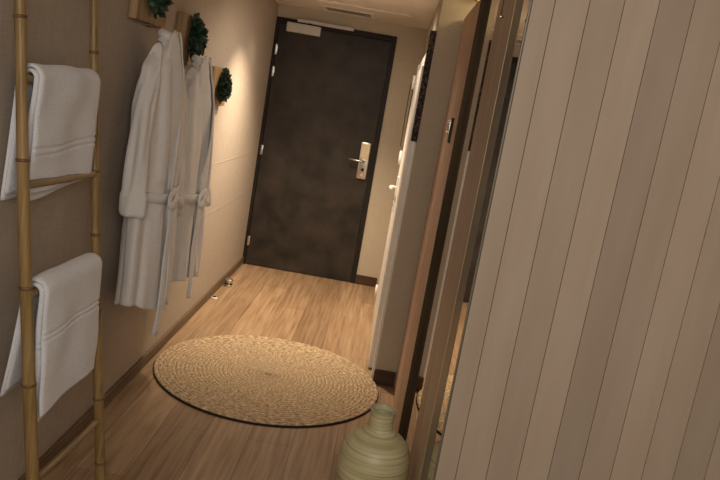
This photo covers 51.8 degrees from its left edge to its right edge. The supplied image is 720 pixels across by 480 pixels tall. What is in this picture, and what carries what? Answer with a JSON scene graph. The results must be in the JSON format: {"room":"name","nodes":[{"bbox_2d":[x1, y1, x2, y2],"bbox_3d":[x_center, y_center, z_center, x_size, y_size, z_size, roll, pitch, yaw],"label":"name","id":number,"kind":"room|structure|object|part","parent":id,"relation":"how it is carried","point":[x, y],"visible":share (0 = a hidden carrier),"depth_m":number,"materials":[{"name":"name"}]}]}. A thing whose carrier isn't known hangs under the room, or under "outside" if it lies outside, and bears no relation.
{"room":"hotel room entryway","nodes":[
{"label":"hotel room entryway","id":0,"kind":"room"},
{"bbox_2d":[0,0,278,479],"bbox_3d":[-1.086,-0.183,2.461,0.120,2.200,8.000,10,11,1],"label":"wall","id":1,"kind":"structure","parent":0,"point":[241,33],"depth_m":3.00,"materials":[{"name":"beige paint"}]},
{"bbox_2d":[18,257,243,479],"bbox_3d":[-1.200,0.867,2.640,0.014,0.062,7.767,10,11,1],"label":"baseboard","id":2,"kind":"structure","parent":1,"relation":"attached to","point":[81,423],"depth_m":3.67,"materials":[{"name":"brown wood"}]},
{"bbox_2d":[128,0,173,28],"bbox_3d":[-0.813,-1.012,3.025,0.112,0.290,0.370,10,11,1],"label":"wall plaque","id":3,"kind":"object","parent":1,"relation":"attached to","point":[152,12],"visible":0.96,"depth_m":2.98,"materials":[{"name":"brown wood"}]},
{"bbox_2d":[176,11,208,65],"bbox_3d":[-0.806,-0.985,3.655,0.116,0.259,0.340,10,11,1],"label":"wall plaque","id":4,"kind":"object","parent":1,"relation":"attached to","point":[193,32],"visible":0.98,"depth_m":3.59,"materials":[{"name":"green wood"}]},
{"bbox_2d":[209,66,232,105],"bbox_3d":[-0.810,-0.908,4.407,0.111,0.232,0.370,10,11,1],"label":"wall plaque","id":5,"kind":"object","parent":1,"relation":"attached to","point":[222,81],"visible":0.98,"depth_m":4.35,"materials":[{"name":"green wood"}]},
{"bbox_2d":[205,189,250,215],"bbox_3d":[-0.970,-0.242,5.244,0.002,0.005,2.203,10,11,1],"label":"trim","id":6,"kind":"structure","parent":1,"relation":"attached to","point":[250,189],"depth_m":5.34,"materials":[{"name":"beige"}]},
{"bbox_2d":[213,150,257,164],"bbox_3d":[-0.915,-0.562,5.184,0.002,0.005,2.203,10,11,1],"label":"trim","id":7,"kind":"structure","parent":1,"relation":"attached to","point":[256,150],"depth_m":5.46,"materials":[{"name":"beige"}]},
{"bbox_2d":[42,263,394,479],"bbox_3d":[0.145,1.152,2.695,3.200,0.060,8.100,10,11,1],"label":"floor","id":8,"kind":"structure","parent":0,"point":[150,434],"depth_m":3.45,"materials":[{"name":"brown wood"}]},
{"bbox_2d":[13,0,105,479],"bbox_3d":[-0.927,0.036,2.351,0.259,1.876,0.527,10,11,1],"label":"ladder","id":9,"kind":"object","parent":8,"relation":"on","point":[27,292],"visible":0.76,"depth_m":2.17,"materials":[{"name":"brown wood"}]},
{"bbox_2d":[0,63,100,200],"bbox_3d":[-0.939,-0.336,2.283,0.106,0.402,0.422,10,11,1],"label":"bath towel","id":10,"kind":"object","parent":9,"relation":"hanging from","point":[63,100],"visible":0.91,"depth_m":2.20,"materials":[{"name":"white fabric"}]},
{"bbox_2d":[0,253,102,422],"bbox_3d":[-0.984,0.293,2.400,0.144,0.457,0.422,10,11,1],"label":"bath towel","id":11,"kind":"object","parent":9,"relation":"hanging from","point":[66,307],"visible":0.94,"depth_m":2.30,"materials":[{"name":"white fabric"}]},
{"bbox_2d":[224,278,232,287],"bbox_3d":[-1.004,0.325,5.673,0.062,0.063,0.062,10,11,1],"label":"door stop","id":12,"kind":"object","parent":8,"relation":"on","point":[228,281],"visible":1,"depth_m":5.65,"materials":[{"name":"metal"}]},
{"bbox_2d":[153,335,378,427],"bbox_3d":[-0.502,0.740,4.068,1.225,0.017,1.225,10,11,1],"label":"round rug","id":13,"kind":"object","parent":8,"relation":"on","point":[254,380],"visible":1,"depth_m":3.96,"materials":[{"name":"beige wicker"}]},
{"bbox_2d":[336,403,409,479],"bbox_3d":[0.043,0.844,2.695,0.262,0.500,0.262,10,11,1],"label":"floor vase","id":14,"kind":"object","parent":8,"relation":"on","point":[373,450],"visible":1,"depth_m":2.60,"materials":[{"name":"green ceramic"}]},
{"bbox_2d":[394,0,531,479],"bbox_3d":[0.364,-0.042,3.043,0.062,2.199,1.986,10,11,-1],"label":"wardrobe","id":15,"kind":"object","parent":8,"relation":"on","point":[490,47],"visible":0.91,"depth_m":2.72,"materials":[{"name":"brown wood"}]},
{"bbox_3d":[0.362,-0.080,3.643,0.026,2.052,0.793,10,11,1],"label":"panel","id":16,"kind":"part","parent":15,"relation":"part of","materials":[{"name":"brown wood"}]},
{"bbox_3d":[0.362,-0.078,3.229,0.040,2.199,0.020,10,11,1],"label":"post","id":17,"kind":"part","parent":15,"relation":"part of","materials":[{"name":"brown wood"}]},
{"bbox_3d":[0.421,-0.533,3.546,0.016,0.095,0.080,10,11,1],"label":"latch knob","id":18,"kind":"part","parent":15,"relation":"part of","materials":[{"name":"metal"}]},
{"bbox_2d":[402,0,499,453],"bbox_3d":[0.359,-0.042,2.991,0.010,2.176,0.448,10,11,1],"label":"mirror","id":19,"kind":"object","parent":15,"relation":"attached to","point":[488,13],"depth_m":3.05,"materials":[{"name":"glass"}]},
{"bbox_3d":[0.418,-0.504,3.414,0.003,0.115,0.130,10,11,1],"label":"latch plate","id":20,"kind":"part","parent":15,"relation":"part of","materials":[{"name":"black plastic"}]},
{"bbox_2d":[277,4,426,284],"bbox_3d":[0.157,-0.698,6.303,2.030,2.200,0.120,10,11,1],"label":"wall","id":21,"kind":"structure","parent":0,"point":[409,49],"depth_m":6.18,"materials":[{"name":"beige paint"}]},
{"bbox_2d":[243,16,396,282],"bbox_3d":[-0.362,-0.726,6.231,0.998,2.108,0.121,10,11,1],"label":"door","id":22,"kind":"structure","parent":21,"relation":"in","point":[324,92],"depth_m":6.25,"materials":[{"name":"wood"}]},
{"bbox_3d":[-0.278,-1.751,6.043,0.465,0.026,0.033,10,11,1],"label":"slide rail","id":23,"kind":"part","parent":22,"relation":"part of","materials":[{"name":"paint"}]},
{"bbox_3d":[-0.027,-0.665,6.196,0.142,0.025,0.061,10,11,1],"label":"lever handle","id":24,"kind":"part","parent":22,"relation":"part of","materials":[{"name":"metal"}]},
{"bbox_3d":[0.032,-0.665,6.237,0.084,0.310,0.026,10,11,1],"label":"lock plate","id":25,"kind":"part","parent":22,"relation":"part of","materials":[{"name":"metal"}]},
{"bbox_2d":[355,274,376,286],"bbox_3d":[0.052,0.353,6.431,0.184,0.082,0.014,10,11,1],"label":"baseboard","id":26,"kind":"structure","parent":21,"relation":"attached to","point":[360,279],"depth_m":6.42,"materials":[{"name":"brown wood"}]},
{"bbox_2d":[275,0,438,28],"bbox_3d":[0.624,-1.225,3.309,3.100,0.080,5.800,10,11,1],"label":"ceiling","id":27,"kind":"structure","parent":0,"point":[414,13],"depth_m":5.41,"materials":[{"name":"paint"}]},
{"bbox_2d":[321,5,374,18],"bbox_3d":[-0.088,-1.775,5.787,0.410,0.005,0.300,10,11,1],"label":"ceiling vent","id":28,"kind":"object","parent":27,"relation":"in","point":[326,8],"visible":1,"depth_m":5.78,"materials":[{"name":"white metal"}]},
{"bbox_2d":[375,0,477,385],"bbox_3d":[0.707,-0.381,5.136,0.802,2.200,2.237,10,11,1],"label":"wall","id":29,"kind":"structure","parent":0,"point":[447,20],"depth_m":4.03,"materials":[{"name":"beige paint"}]},
{"bbox_2d":[373,369,395,386],"bbox_3d":[0.138,0.785,4.228,0.122,0.085,0.018,10,11,1],"label":"baseboard","id":30,"kind":"structure","parent":29,"relation":"attached to","point":[381,377],"depth_m":4.22,"materials":[{"name":"brown wood"}]},
{"bbox_2d":[368,54,425,378],"bbox_3d":[0.222,-0.241,4.857,0.096,1.870,1.485,10,11,1],"label":"door","id":31,"kind":"structure","parent":29,"relation":"in","point":[406,157],"depth_m":4.33,"materials":[{"name":"white paint"}]},
{"bbox_3d":[0.238,-0.308,4.977,0.011,0.240,0.055,10,11,1],"label":"handle plate","id":32,"kind":"part","parent":31,"relation":"part of","materials":[{"name":"white paint"}]},
{"bbox_2d":[400,74,414,148],"bbox_3d":[0.355,-0.950,5.508,0.021,0.553,0.055,2,13,-35],"label":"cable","id":33,"kind":"object","parent":31,"relation":"hanging from","point":[414,74],"visible":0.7,"depth_m":5.52,"materials":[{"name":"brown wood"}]},
{"bbox_2d":[411,30,436,141],"bbox_3d":[0.340,-0.818,3.964,0.034,0.585,0.044,10,11,1],"label":"carved panel","id":34,"kind":"object","parent":29,"relation":"attached to","point":[432,37],"visible":1,"depth_m":3.94,"materials":[{"name":"brown wood"}]},
{"bbox_2d":[434,0,719,479],"bbox_3d":[0.861,0.226,2.084,1.103,2.200,0.070,10,11,1],"label":"wall","id":35,"kind":"structure","parent":0,"point":[590,348],"depth_m":2.03,"materials":[{"name":"beige wood"}]},
{"bbox_3d":[-0.829,-0.798,3.080,0.061,0.171,0.310,10,11,1],"label":"hanger","id":36,"kind":"object","parent":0,"visible":0},
{"bbox_2d":[114,28,187,335],"bbox_3d":[-0.863,-0.242,3.185,0.218,1.286,0.550,11,11,7],"label":"bathrobe","id":37,"kind":"object","parent":36,"relation":"hanging from","point":[152,191],"visible":1,"depth_m":3.03,"materials":[{"name":"white fabric"}]},
{"bbox_3d":[-0.815,-0.830,3.622,0.061,0.178,0.310,10,11,1],"label":"hanger","id":38,"kind":"object","parent":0,"visible":0},
{"bbox_2d":[171,54,214,297],"bbox_3d":[-0.849,-0.315,3.721,0.199,1.197,0.546,9,11,-3],"label":"bathrobe","id":39,"kind":"object","parent":38,"relation":"hanging from","point":[198,152],"visible":0.71,"depth_m":3.61,"materials":[{"name":"white fabric"}]}
]}

